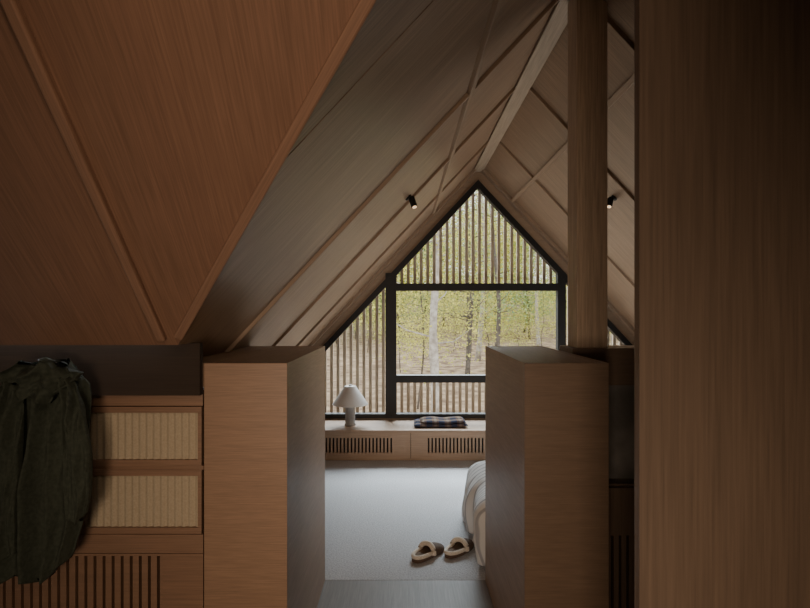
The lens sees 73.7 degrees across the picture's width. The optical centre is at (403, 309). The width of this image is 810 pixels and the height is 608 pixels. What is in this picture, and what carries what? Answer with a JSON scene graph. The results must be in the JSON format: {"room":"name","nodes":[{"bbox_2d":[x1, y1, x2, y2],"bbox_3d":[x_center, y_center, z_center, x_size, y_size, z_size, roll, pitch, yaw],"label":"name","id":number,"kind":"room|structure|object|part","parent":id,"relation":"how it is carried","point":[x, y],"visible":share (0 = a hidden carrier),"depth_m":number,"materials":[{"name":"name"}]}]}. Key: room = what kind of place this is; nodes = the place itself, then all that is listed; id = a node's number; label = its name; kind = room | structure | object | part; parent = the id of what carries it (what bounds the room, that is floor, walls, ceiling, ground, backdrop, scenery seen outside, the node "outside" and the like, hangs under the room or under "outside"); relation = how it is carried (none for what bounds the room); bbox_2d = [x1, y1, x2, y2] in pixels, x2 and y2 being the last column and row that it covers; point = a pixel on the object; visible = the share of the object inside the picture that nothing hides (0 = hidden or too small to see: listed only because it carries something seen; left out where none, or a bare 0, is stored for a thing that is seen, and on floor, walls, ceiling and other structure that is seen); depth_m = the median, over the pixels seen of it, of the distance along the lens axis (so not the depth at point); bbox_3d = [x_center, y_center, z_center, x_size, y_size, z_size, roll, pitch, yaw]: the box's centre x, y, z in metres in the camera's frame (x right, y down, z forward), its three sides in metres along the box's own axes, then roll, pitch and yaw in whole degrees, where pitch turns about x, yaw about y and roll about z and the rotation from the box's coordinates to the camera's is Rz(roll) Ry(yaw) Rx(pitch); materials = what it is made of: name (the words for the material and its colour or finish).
{"room":"attic bedroom","nodes":[
{"label":"attic bedroom","id":0,"kind":"room"},
{"bbox_2d":[0,343,202,395],"bbox_3d":[-1.964,0.195,1.940,2.472,0.220,0.031,0,0,0],"label":"wall","id":1,"kind":"structure","parent":0,"point":[110,370],"depth_m":1.93,"materials":[{"name":"brown wood"}]},
{"bbox_2d":[0,0,165,340],"bbox_3d":[-0.800,-0.714,1.011,0.030,1.634,1.559,0,0,0],"label":"trim","id":2,"kind":"structure","parent":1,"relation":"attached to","point":[13,10],"depth_m":1.31,"materials":[{"name":"brown wood"}]},
{"bbox_2d":[174,0,376,339],"bbox_3d":[0.011,-0.718,1.010,0.031,1.634,2.170,0,0,-44],"label":"trim","id":3,"kind":"structure","parent":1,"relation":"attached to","point":[363,8],"depth_m":1.31,"materials":[{"name":"brown wood"}]},
{"bbox_3d":[-1.200,0.196,1.868,0.020,0.036,0.114,0,0,0],"label":"coat hook","id":4,"kind":"object","parent":1,"relation":"attached to","visible":0},
{"bbox_2d":[0,357,92,584],"bbox_3d":[-1.209,0.539,1.787,0.366,0.766,0.142,0,0,0],"label":"coat","id":5,"kind":"object","parent":4,"relation":"hanging from","point":[46,456],"visible":1,"depth_m":1.77,"materials":[{"name":"green fabric"}]},
{"bbox_2d":[0,0,358,344],"bbox_3d":[-1.210,-0.727,1.051,3.981,1.690,1.615,0,0,0],"label":"ceiling","id":6,"kind":"structure","parent":0,"point":[178,110],"depth_m":1.31,"materials":[{"name":"brown wood"}]},
{"bbox_2d":[203,346,266,386],"bbox_3d":[-0.785,0.822,2.429,0.116,1.256,0.941,0,0,0],"label":"wall","id":7,"kind":"structure","parent":0,"point":[217,356],"depth_m":2.35,"materials":[{"name":"brown wood"}]},
{"bbox_2d":[225,0,558,351],"bbox_3d":[-0.045,-0.637,2.512,1.576,1.684,0.028,0,0,0],"label":"trim","id":8,"kind":"structure","parent":7,"relation":"attached to","point":[553,3],"depth_m":2.50,"materials":[{"name":"brown wood"}]},
{"bbox_2d":[289,0,432,153],"bbox_3d":[0.235,-0.958,0.794,1.092,1.167,1.103,0,0,0],"label":"ceiling","id":9,"kind":"structure","parent":0,"point":[387,20],"depth_m":1.27,"materials":[{"name":"brown wood"}]},
{"bbox_2d":[317,460,493,607],"bbox_3d":[-0.234,1.505,2.235,6.032,0.110,7.130,0,0,0],"label":"floor","id":10,"kind":"structure","parent":0,"point":[378,512],"depth_m":3.47,"materials":[{"name":"carpet"}]},
{"bbox_2d":[0,387,203,607],"bbox_3d":[-1.466,0.871,2.180,1.469,1.158,0.439,0,0,0],"label":"drawer unit","id":11,"kind":"object","parent":10,"relation":"on","point":[140,544],"visible":0.5,"depth_m":1.97,"materials":[{"name":"brown wood"}]},
{"bbox_2d":[0,556,162,607],"bbox_3d":[-1.489,1.147,1.979,1.222,0.507,0.024,0,0,0],"label":"grille","id":12,"kind":"object","parent":11,"relation":"attached to","point":[82,581],"depth_m":1.97,"materials":[{"name":"brown wood"}]},
{"bbox_3d":[-1.466,1.169,1.980,1.469,0.564,0.030,0,0,0],"label":"vent panel","id":13,"kind":"part","parent":11,"relation":"part of","materials":[{"name":"brown wood"}]},
{"bbox_3d":[-1.466,0.727,1.977,1.469,0.317,0.024,0,0,0],"label":"rail","id":14,"kind":"part","parent":11,"relation":"part of","materials":[{"name":"brown wood"}]},
{"bbox_3d":[-0.961,0.699,1.975,0.448,0.233,0.020,0,0,0],"label":"drawer","id":15,"kind":"part","parent":11,"relation":"part of","materials":[{"name":"brown wood"}]},
{"bbox_3d":[-0.959,0.699,1.978,0.424,0.197,0.006,0,0,0],"label":"ribbed panel","id":16,"kind":"part","parent":11,"relation":"part of","materials":[{"name":"beige fabric"}]},
{"bbox_3d":[-0.959,0.460,1.978,0.424,0.180,0.006,0,0,0],"label":"ribbed panel","id":17,"kind":"part","parent":11,"relation":"part of","materials":[{"name":"beige fabric"}]},
{"bbox_3d":[-0.961,0.460,1.975,0.448,0.216,0.020,0,0,0],"label":"drawer","id":18,"kind":"part","parent":11,"relation":"part of","materials":[{"name":"brown wood"}]},
{"bbox_3d":[-1.466,0.320,1.975,1.469,0.056,0.028,0,0,0],"label":"rail","id":19,"kind":"part","parent":11,"relation":"part of","materials":[{"name":"brown wood"}]},
{"bbox_2d":[204,346,324,607],"bbox_3d":[-0.575,0.822,2.429,0.302,1.258,0.939,0,0,0],"label":"half wall","id":20,"kind":"structure","parent":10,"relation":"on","point":[264,408],"depth_m":1.96,"materials":[{"name":"brown wood"}]},
{"bbox_3d":[-0.717,0.822,2.440,0.019,1.258,0.918,0,0,0],"label":"panel","id":21,"kind":"part","parent":20,"relation":"part of","materials":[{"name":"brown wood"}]},
{"bbox_3d":[-0.575,0.822,1.970,0.302,1.258,0.020,0,0,0],"label":"panel","id":22,"kind":"part","parent":20,"relation":"part of","materials":[{"name":"brown wood"}]},
{"bbox_3d":[-0.575,0.204,2.431,0.263,0.021,0.901,0,0,0],"label":"panel","id":23,"kind":"part","parent":20,"relation":"part of","materials":[{"name":"brown wood"}]},
{"bbox_3d":[-0.433,0.822,2.440,0.019,1.258,0.918,0,0,0],"label":"panel","id":24,"kind":"part","parent":20,"relation":"part of","materials":[{"name":"brown wood"}]},
{"bbox_2d":[325,420,484,459],"bbox_3d":[0.781,1.301,5.425,3.896,0.296,0.500,0,0,0],"label":"window bench","id":25,"kind":"object","parent":10,"relation":"on","point":[367,439],"visible":0.45,"depth_m":5.19,"materials":[{"name":"brown wood"}]},
{"bbox_2d":[332,384,367,425],"bbox_3d":[-0.540,0.951,5.420,0.360,0.405,0.360,0,0,0],"label":"table lamp","id":26,"kind":"object","parent":25,"relation":"on","point":[350,397],"visible":1,"depth_m":5.34,"materials":[{"name":"grey ceramic"}]},
{"bbox_3d":[-0.540,0.856,5.420,0.360,0.185,0.360,0,0,0],"label":"lamp shade","id":27,"kind":"part","parent":26,"relation":"part of","materials":[{"name":"white fabric"}]},
{"bbox_2d":[325,438,392,452],"bbox_3d":[-0.453,1.302,5.204,0.694,0.147,0.024,0,0,0],"label":"grille","id":28,"kind":"object","parent":25,"relation":"attached to","point":[332,445],"depth_m":5.19,"materials":[{"name":"brown wood"}]},
{"bbox_3d":[-0.551,1.308,5.205,1.228,0.254,0.030,0,0,0],"label":"panel","id":29,"kind":"part","parent":25,"relation":"part of","materials":[{"name":"brown wood"}]},
{"bbox_2d":[414,416,467,427],"bbox_3d":[0.360,1.117,5.405,0.526,0.071,0.290,0,0,0],"label":"folded blanket","id":30,"kind":"object","parent":25,"relation":"on","point":[429,421],"visible":1,"depth_m":5.30,"materials":[{"name":"fabric"}]},
{"bbox_3d":[0.682,1.308,5.205,1.231,0.254,0.030,0,0,0],"label":"panel","id":31,"kind":"part","parent":25,"relation":"part of","materials":[{"name":"brown wood"}]},
{"bbox_2d":[427,438,484,452],"bbox_3d":[0.635,1.302,5.204,0.830,0.147,0.024,0,0,0],"label":"grille","id":32,"kind":"object","parent":25,"relation":"attached to","point":[434,445],"depth_m":5.19,"materials":[{"name":"brown wood"}]},
{"bbox_2d":[411,540,443,562],"bbox_3d":[0.138,1.409,3.193,0.134,0.081,0.262,0,0,42],"label":"slipper","id":33,"kind":"object","parent":10,"relation":"on","point":[426,550],"visible":1,"depth_m":3.16,"materials":[{"name":"brown fabric"}]},
{"bbox_3d":[0.140,1.400,3.196,0.134,0.065,0.042,0,0,42],"label":"fleece trim","id":34,"kind":"part","parent":33,"relation":"part of","materials":[{"name":"beige fur"}]},
{"bbox_2d":[444,537,473,558],"bbox_3d":[0.334,1.409,3.245,0.134,0.081,0.262,0,0,38],"label":"slipper","id":35,"kind":"object","parent":10,"relation":"on","point":[458,546],"visible":1,"depth_m":3.22,"materials":[{"name":"brown fabric"}]},
{"bbox_3d":[0.336,1.400,3.248,0.134,0.065,0.042,0,0,38],"label":"fleece trim","id":36,"kind":"part","parent":35,"relation":"part of","materials":[{"name":"beige fur"}]},
{"bbox_2d":[462,461,484,565],"bbox_3d":[1.372,1.201,3.450,1.967,0.483,1.060,0,0,0],"label":"bed","id":37,"kind":"object","parent":10,"relation":"on","point":[473,504],"visible":0.18,"depth_m":3.42,"materials":[{"name":"white fabric"}]},
{"bbox_2d":[485,346,608,607],"bbox_3d":[0.591,0.822,2.429,0.307,1.258,0.939,0,0,0],"label":"half wall","id":38,"kind":"structure","parent":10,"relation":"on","point":[547,409],"depth_m":1.96,"materials":[{"name":"brown wood"}]},
{"bbox_3d":[0.447,0.822,2.440,0.019,1.258,0.918,0,0,0],"label":"panel","id":39,"kind":"part","parent":38,"relation":"part of","materials":[{"name":"brown wood"}]},
{"bbox_3d":[0.591,0.204,2.431,0.268,0.021,0.901,0,0,0],"label":"panel","id":40,"kind":"part","parent":38,"relation":"part of","materials":[{"name":"brown wood"}]},
{"bbox_3d":[0.591,0.822,1.970,0.307,1.258,0.020,0,0,0],"label":"panel","id":41,"kind":"part","parent":38,"relation":"part of","materials":[{"name":"brown wood"}]},
{"bbox_3d":[0.735,0.822,2.440,0.019,1.258,0.918,0,0,0],"label":"panel","id":42,"kind":"part","parent":38,"relation":"part of","materials":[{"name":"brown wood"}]},
{"bbox_2d":[609,478,633,607],"bbox_3d":[1.530,1.116,2.498,1.540,0.668,0.205,0,0,0],"label":"base cabinet","id":43,"kind":"object","parent":10,"relation":"on","point":[621,490],"visible":0.13,"depth_m":2.40,"materials":[{"name":"brown wood"}]},
{"bbox_2d":[560,345,633,384],"bbox_3d":[1.565,0.253,2.500,1.630,0.165,0.200,0,0,0],"label":"beam","id":44,"kind":"structure","parent":43,"relation":"on","point":[620,358],"depth_m":2.40,"materials":[{"name":"brown wood"}]},
{"bbox_2d":[568,0,606,347],"bbox_3d":[0.844,-0.641,2.490,0.138,1.622,0.140,0,0,0],"label":"timber post","id":45,"kind":"object","parent":44,"relation":"on","point":[587,19],"visible":1,"depth_m":2.42,"materials":[{"name":"brown wood"}]},
{"bbox_2d":[609,385,633,477],"bbox_3d":[1.530,0.558,2.515,1.540,0.443,0.030,0,0,0],"label":"stone panel","id":46,"kind":"object","parent":43,"relation":"on","point":[621,397],"visible":0.02,"depth_m":2.50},
{"bbox_2d":[609,535,633,607],"bbox_3d":[1.520,1.200,2.409,1.360,0.402,0.024,0,0,0],"label":"grille","id":47,"kind":"object","parent":43,"relation":"attached to","point":[621,547],"depth_m":2.40,"materials":[{"name":"brown wood"}]},
{"bbox_3d":[1.530,1.120,2.410,1.540,0.660,0.030,0,0,0],"label":"panel","id":48,"kind":"part","parent":43,"relation":"part of","materials":[{"name":"brown wood"}]},
{"bbox_2d":[178,0,633,356],"bbox_3d":[0.951,-0.492,1.925,3.585,2.098,1.142,0,0,0],"label":"ceiling","id":49,"kind":"structure","parent":0,"point":[422,75],"depth_m":1.84,"materials":[{"name":"brown wood"}]},
{"bbox_2d":[233,7,633,349],"bbox_3d":[0.781,-0.492,3.030,3.924,2.098,1.052,0,0,0],"label":"ceiling","id":50,"kind":"structure","parent":0,"point":[499,83],"depth_m":3.03,"materials":[{"name":"brown wood"}]},
{"bbox_2d":[406,194,416,208],"bbox_3d":[0.048,-0.694,3.453,0.075,0.093,0.063,0,0,0],"label":"ceiling spotlight","id":51,"kind":"object","parent":50,"relation":"attached to","point":[410,197],"visible":1,"depth_m":3.44,"materials":[{"name":"black metal"}]},
{"bbox_2d":[607,16,633,54],"bbox_3d":[1.776,-0.456,2.512,1.915,2.047,0.028,0,0,0],"label":"trim","id":52,"kind":"structure","parent":50,"relation":"attached to","point":[611,25],"depth_m":2.50,"materials":[{"name":"brown wood"}]},
{"bbox_2d":[277,92,633,345],"bbox_3d":[0.781,-0.492,4.130,3.924,2.098,1.132,0,0,0],"label":"ceiling","id":53,"kind":"structure","parent":0,"point":[533,136],"depth_m":4.14,"materials":[{"name":"brown wood"}]},
{"bbox_2d":[272,86,514,345],"bbox_3d":[-0.214,-0.456,3.572,1.915,2.047,0.028,0,0,0],"label":"trim","id":54,"kind":"structure","parent":53,"relation":"attached to","point":[512,90],"depth_m":3.56,"materials":[{"name":"brown wood"}]},
{"bbox_2d":[511,74,633,201],"bbox_3d":[1.132,-1.139,2.185,0.043,0.043,7.030,0,0,0],"label":"trim","id":55,"kind":"structure","parent":53,"relation":"attached to","point":[630,81],"depth_m":3.81,"materials":[{"name":"brown wood"}]},
{"bbox_2d":[529,87,633,202],"bbox_3d":[1.776,-0.456,3.572,1.915,2.047,0.028,0,0,0],"label":"trim","id":56,"kind":"structure","parent":53,"relation":"attached to","point":[532,91],"depth_m":3.56,"materials":[{"name":"brown wood"}]},
{"bbox_2d":[607,195,616,207],"bbox_3d":[1.453,-0.759,3.784,0.077,0.093,0.063,0,0,0],"label":"ceiling spotlight","id":57,"kind":"object","parent":53,"relation":"attached to","point":[610,199],"visible":0.94,"depth_m":3.77,"materials":[{"name":"black metal"}]},
{"bbox_2d":[299,144,633,345],"bbox_3d":[0.781,-0.492,5.277,3.924,2.098,1.146,0,0,0],"label":"ceiling","id":58,"kind":"structure","parent":0,"point":[501,165],"depth_m":5.19,"materials":[{"name":"brown wood"}]},
{"bbox_2d":[296,141,487,345],"bbox_3d":[-0.214,-0.456,4.712,1.915,2.047,0.028,0,0,0],"label":"trim","id":59,"kind":"structure","parent":58,"relation":"attached to","point":[486,143],"depth_m":4.70,"materials":[{"name":"brown wood"}]},
{"bbox_2d":[499,141,633,287],"bbox_3d":[1.776,-0.456,4.712,1.915,2.047,0.028,0,0,0],"label":"trim","id":60,"kind":"structure","parent":58,"relation":"attached to","point":[501,144],"depth_m":4.70,"materials":[{"name":"brown wood"}]},
{"bbox_2d":[313,172,633,419],"bbox_3d":[0.780,-0.060,5.770,4.160,3.120,0.140,0,0,0],"label":"wall","id":61,"kind":"structure","parent":0,"point":[472,180],"depth_m":5.70,"materials":[{"name":"brown wood"}]},
{"bbox_2d":[325,289,384,411],"bbox_3d":[-0.655,0.442,5.858,0.990,1.716,0.035,0,0,0],"label":"screen","id":62,"kind":"object","parent":61,"relation":"attached to","point":[383,291],"visible":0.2,"depth_m":5.84,"materials":[{"name":"brown wood"}]},
{"bbox_2d":[308,169,475,345],"bbox_3d":[-0.205,-0.457,5.650,1.933,2.066,0.100,0,0,0],"label":"trim","id":63,"kind":"structure","parent":61,"relation":"attached to","point":[472,172],"depth_m":5.60,"materials":[{"name":"brown wood"}]},
{"bbox_2d":[400,383,484,411],"bbox_3d":[0.775,1.010,5.858,1.770,0.580,0.035,0,0,0],"label":"screen","id":64,"kind":"object","parent":61,"relation":"attached to","point":[401,384],"visible":0.14,"depth_m":5.84,"materials":[{"name":"brown wood"}]},
{"bbox_2d":[432,0,503,213],"bbox_3d":[0.307,-1.010,3.400,0.040,0.040,4.600,0,0,0],"label":"trim","id":65,"kind":"structure","parent":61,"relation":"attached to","point":[496,5],"depth_m":2.33,"materials":[{"name":"brown wood"}]},
{"bbox_2d":[400,191,551,282],"bbox_3d":[0.775,-0.837,5.858,1.770,1.234,0.035,0,0,0],"label":"window slats","id":66,"kind":"object","parent":61,"relation":"attached to","point":[479,193],"visible":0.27,"depth_m":5.84,"materials":[{"name":"brown wood"}]},
{"bbox_2d":[323,180,631,417],"bbox_3d":[0.781,-0.116,5.725,3.742,2.511,0.090,0,0,0],"label":"window","id":67,"kind":"structure","parent":61,"relation":"in","point":[390,284],"depth_m":5.68,"materials":[{"name":"black metal"}]},
{"bbox_2d":[474,0,568,171],"bbox_3d":[0.781,-1.508,2.185,0.100,0.105,7.030,0,0,0],"label":"trim","id":68,"kind":"structure","parent":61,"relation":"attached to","point":[557,21],"depth_m":3.32,"materials":[{"name":"brown wood"}]},
{"bbox_2d":[481,169,633,334],"bbox_3d":[1.767,-0.457,5.650,1.933,2.066,0.100,0,0,0],"label":"trim","id":69,"kind":"structure","parent":61,"relation":"attached to","point":[484,172],"depth_m":5.60,"materials":[{"name":"brown wood"}]},
{"bbox_2d":[567,286,621,344],"bbox_3d":[2.200,0.405,5.858,1.000,1.790,0.035,0,0,0],"label":"screen","id":70,"kind":"object","parent":61,"relation":"attached to","point":[608,331],"visible":0.02,"depth_m":5.84,"materials":[{"name":"brown wood"}]},
{"bbox_2d":[634,0,809,607],"bbox_3d":[1.093,0.004,1.011,1.314,2.890,0.022,0,0,0],"label":"wall","id":71,"kind":"structure","parent":0,"point":[722,87],"depth_m":1.00,"materials":[{"name":"brown wood"}]},
{"label":"outside","id":72,"kind":"structure","parent":0,"visible":0},
{"bbox_2d":[327,288,618,411],"bbox_3d":[0.000,-0.602,58.500,120.000,7.941,103.000,0,0,0],"label":"ground","id":73,"kind":"structure","parent":72,"point":[475,367],"depth_m":32.09,"materials":[{"name":"brown soil"}]},
{"bbox_2d":[336,302,381,343],"bbox_3d":[-5.140,-1.872,41.924,7.676,9.217,7.752,0,0,39],"label":"tree","id":74,"kind":"object","parent":73,"relation":"on","point":[372,302],"visible":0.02,"depth_m":42.57,"materials":[{"name":"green plant"}]},
{"bbox_2d":[355,294,381,351],"bbox_3d":[-2.506,0.302,36.896,4.882,5.344,4.978,0,0,-35],"label":"tree","id":75,"kind":"object","parent":73,"relation":"on","point":[381,294],"visible":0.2,"depth_m":36.86,"materials":[{"name":"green plant"}]},
{"bbox_2d":[346,299,406,338],"bbox_3d":[-4.284,-2.491,45.929,7.445,10.076,6.694,0,0,27],"label":"tree","id":76,"kind":"object","parent":73,"relation":"on","point":[374,299],"visible":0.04,"depth_m":46.10,"materials":[{"name":"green plant"}]},
{"bbox_2d":[368,269,428,328],"bbox_3d":[-1.459,-3.438,49.416,8.305,11.241,7.467,0,0,-17],"label":"tree","id":77,"kind":"object","parent":73,"relation":"on","point":[402,315],"visible":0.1,"depth_m":48.70,"materials":[{"name":"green plant"}]},
{"bbox_2d":[355,276,445,372],"bbox_3d":[-0.351,0.740,26.766,4.443,4.863,4.530,0,0,29],"label":"tree","id":78,"kind":"object","parent":73,"relation":"on","point":[401,301],"visible":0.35,"depth_m":26.75,"materials":[{"name":"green plant"}]},
{"bbox_2d":[368,247,432,331],"bbox_3d":[-1.230,-2.869,47.486,8.654,10.290,8.568,0,0,26],"label":"tree","id":79,"kind":"object","parent":73,"relation":"on","point":[424,264],"visible":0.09,"depth_m":47.75,"materials":[{"name":"green plant"}]},
{"bbox_2d":[398,246,429,312],"bbox_3d":[-0.273,-5.158,63.040,9.652,11.478,9.558,0,0,-28],"label":"tree","id":80,"kind":"object","parent":73,"relation":"on","point":[429,246],"visible":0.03,"depth_m":63.18,"materials":[{"name":"green plant"}]},
{"bbox_2d":[399,237,458,328],"bbox_3d":[1.664,-3.005,52.383,6.736,10.140,7.492,0,0,-42],"label":"tree","id":81,"kind":"object","parent":73,"relation":"on","point":[424,250],"visible":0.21,"depth_m":52.16,"materials":[{"name":"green plant"}]},
{"bbox_2d":[407,300,452,348],"bbox_3d":[1.445,1.083,32.705,3.484,3.740,3.416,0,0,-5],"label":"tree","id":82,"kind":"object","parent":73,"relation":"on","point":[444,300],"visible":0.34,"depth_m":32.68,"materials":[{"name":"green plant"}]},
{"bbox_2d":[404,233,457,309],"bbox_3d":[3.179,-5.818,68.537,10.428,12.400,10.326,0,0,-24],"label":"tree","id":83,"kind":"object","parent":73,"relation":"on","point":[442,233],"visible":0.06,"depth_m":66.97,"materials":[{"name":"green plant"}]},
{"bbox_2d":[360,194,505,411],"bbox_3d":[0.791,-1.586,15.562,5.443,9.429,5.657,0,0,-9],"label":"tree","id":84,"kind":"object","parent":73,"relation":"on","point":[433,341],"visible":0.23,"depth_m":15.05,"materials":[{"name":"green plant"}]},
{"bbox_2d":[367,248,501,408],"bbox_3d":[0.590,0.466,17.008,5.128,5.504,5.028,0,0,2],"label":"tree","id":85,"kind":"object","parent":73,"relation":"on","point":[411,265],"visible":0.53,"depth_m":16.93,"materials":[{"name":"green plant"}]},
{"bbox_2d":[408,226,487,325],"bbox_3d":[4.368,-4.016,56.577,9.666,11.494,9.572,0,0,-25],"label":"tree","id":86,"kind":"object","parent":73,"relation":"on","point":[443,266],"visible":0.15,"depth_m":55.40,"materials":[{"name":"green plant"}]},
{"bbox_2d":[437,295,473,350],"bbox_3d":[3.534,0.884,36.829,3.715,3.988,3.643,0,0,-21],"label":"tree","id":87,"kind":"object","parent":73,"relation":"on","point":[455,327],"visible":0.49,"depth_m":36.82,"materials":[{"name":"green plant"}]},
{"bbox_2d":[442,220,470,304],"bbox_3d":[6.669,-6.109,70.717,8.177,12.310,9.095,0,0,-27],"label":"tree","id":88,"kind":"object","parent":73,"relation":"on","point":[457,220],"visible":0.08,"depth_m":70.39,"materials":[{"name":"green plant"}]},
{"bbox_2d":[429,191,495,334],"bbox_3d":[4.130,-3.354,37.074,5.602,12.368,5.698,0,0,-8],"label":"tree","id":89,"kind":"object","parent":73,"relation":"on","point":[467,297],"visible":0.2,"depth_m":36.79,"materials":[{"name":"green plant"}]},
{"bbox_2d":[403,192,526,373],"bbox_3d":[2.712,-2.322,24.440,6.109,10.967,5.854,0,0,42],"label":"tree","id":90,"kind":"object","parent":73,"relation":"on","point":[471,300],"visible":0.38,"depth_m":24.13,"materials":[{"name":"green plant"}]},
{"bbox_2d":[417,191,528,337],"bbox_3d":[5.823,-3.782,44.803,10.614,12.746,10.719,0,0,43],"label":"tree","id":91,"kind":"object","parent":73,"relation":"on","point":[488,224],"visible":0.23,"depth_m":43.54,"materials":[{"name":"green plant"}]},
{"bbox_2d":[442,204,509,320],"bbox_3d":[7.296,-5.846,59.035,9.376,14.114,10.428,0,0,1],"label":"tree","id":92,"kind":"object","parent":73,"relation":"on","point":[464,204],"visible":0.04,"depth_m":58.22,"materials":[{"name":"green plant"}]},
{"bbox_2d":[443,219,535,332],"bbox_3d":[7.372,-3.429,47.616,9.834,11.810,9.932,0,0,14],"label":"tree","id":93,"kind":"object","parent":73,"relation":"on","point":[514,262],"visible":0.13,"depth_m":46.22,"materials":[{"name":"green plant"}]},
{"bbox_2d":[449,190,534,360],"bbox_3d":[4.795,-2.468,30.216,6.510,10.850,6.263,0,0,45],"label":"tree","id":94,"kind":"object","parent":73,"relation":"on","point":[478,347],"visible":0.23,"depth_m":30.45,"materials":[{"name":"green plant"}]},
{"bbox_2d":[441,265,544,355],"bbox_3d":[3.977,0.444,26.171,4.873,5.334,4.969,0,0,-25],"label":"tree","id":95,"kind":"object","parent":73,"relation":"on","point":[485,303],"visible":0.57,"depth_m":26.16,"materials":[{"name":"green plant"}]},
{"bbox_2d":[439,190,555,345],"bbox_3d":[3.753,-2.775,20.267,5.489,11.914,5.396,0,0,27],"label":"tree","id":96,"kind":"object","parent":73,"relation":"on","point":[498,294],"visible":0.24,"depth_m":20.09,"materials":[{"name":"green plant"}]},
{"bbox_2d":[476,222,555,338],"bbox_3d":[10.535,-3.255,45.658,8.598,11.637,7.731,0,0,-28],"label":"tree","id":97,"kind":"object","parent":73,"relation":"on","point":[527,298],"visible":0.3,"depth_m":45.87,"materials":[{"name":"green plant"}]},
{"bbox_2d":[493,228,555,332],"bbox_3d":[11.937,-3.300,49.241,9.119,10.951,9.210,0,0,5],"label":"tree","id":98,"kind":"object","parent":73,"relation":"on","point":[524,330],"visible":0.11,"depth_m":49.15,"materials":[{"name":"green plant"}]},
{"bbox_2d":[501,305,550,345],"bbox_3d":[5.919,1.345,28.101,3.039,3.327,3.099,0,0,4],"label":"tree","id":99,"kind":"object","parent":73,"relation":"on","point":[513,322],"visible":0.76,"depth_m":28.16,"materials":[{"name":"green plant"}]},
{"bbox_2d":[502,233,553,312],"bbox_3d":[14.263,-5.752,65.229,8.398,12.642,9.340,0,0,-19],"label":"tree","id":100,"kind":"object","parent":73,"relation":"on","point":[513,233],"visible":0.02,"depth_m":64.80,"materials":[{"name":"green plant"}]},
{"bbox_2d":[506,238,553,345],"bbox_3d":[9.397,-2.030,38.967,5.580,9.715,5.863,0,0,-13],"label":"tree","id":101,"kind":"object","parent":73,"relation":"on","point":[538,342],"visible":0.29,"depth_m":38.36,"materials":[{"name":"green plant"}]},
{"bbox_2d":[515,280,566,345],"bbox_3d":[8.631,0.554,33.509,4.389,4.804,4.475,0,0,-15],"label":"tree","id":102,"kind":"object","parent":73,"relation":"on","point":[543,301],"visible":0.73,"depth_m":33.37,"materials":[{"name":"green plant"}]},
{"bbox_2d":[533,259,566,318],"bbox_3d":[15.048,-3.821,53.102,8.381,11.343,7.535,0,0,35],"label":"tree","id":103,"kind":"object","parent":73,"relation":"on","point":[541,259],"visible":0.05,"depth_m":53.48,"materials":[{"name":"green plant"}]},
{"bbox_2d":[528,267,610,343],"bbox_3d":[9.170,0.290,29.033,5.097,5.472,4.999,0,0,-6],"label":"tree","id":104,"kind":"object","parent":73,"relation":"on","point":[534,267],"visible":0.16,"depth_m":29.36,"materials":[{"name":"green plant"}]}
]}

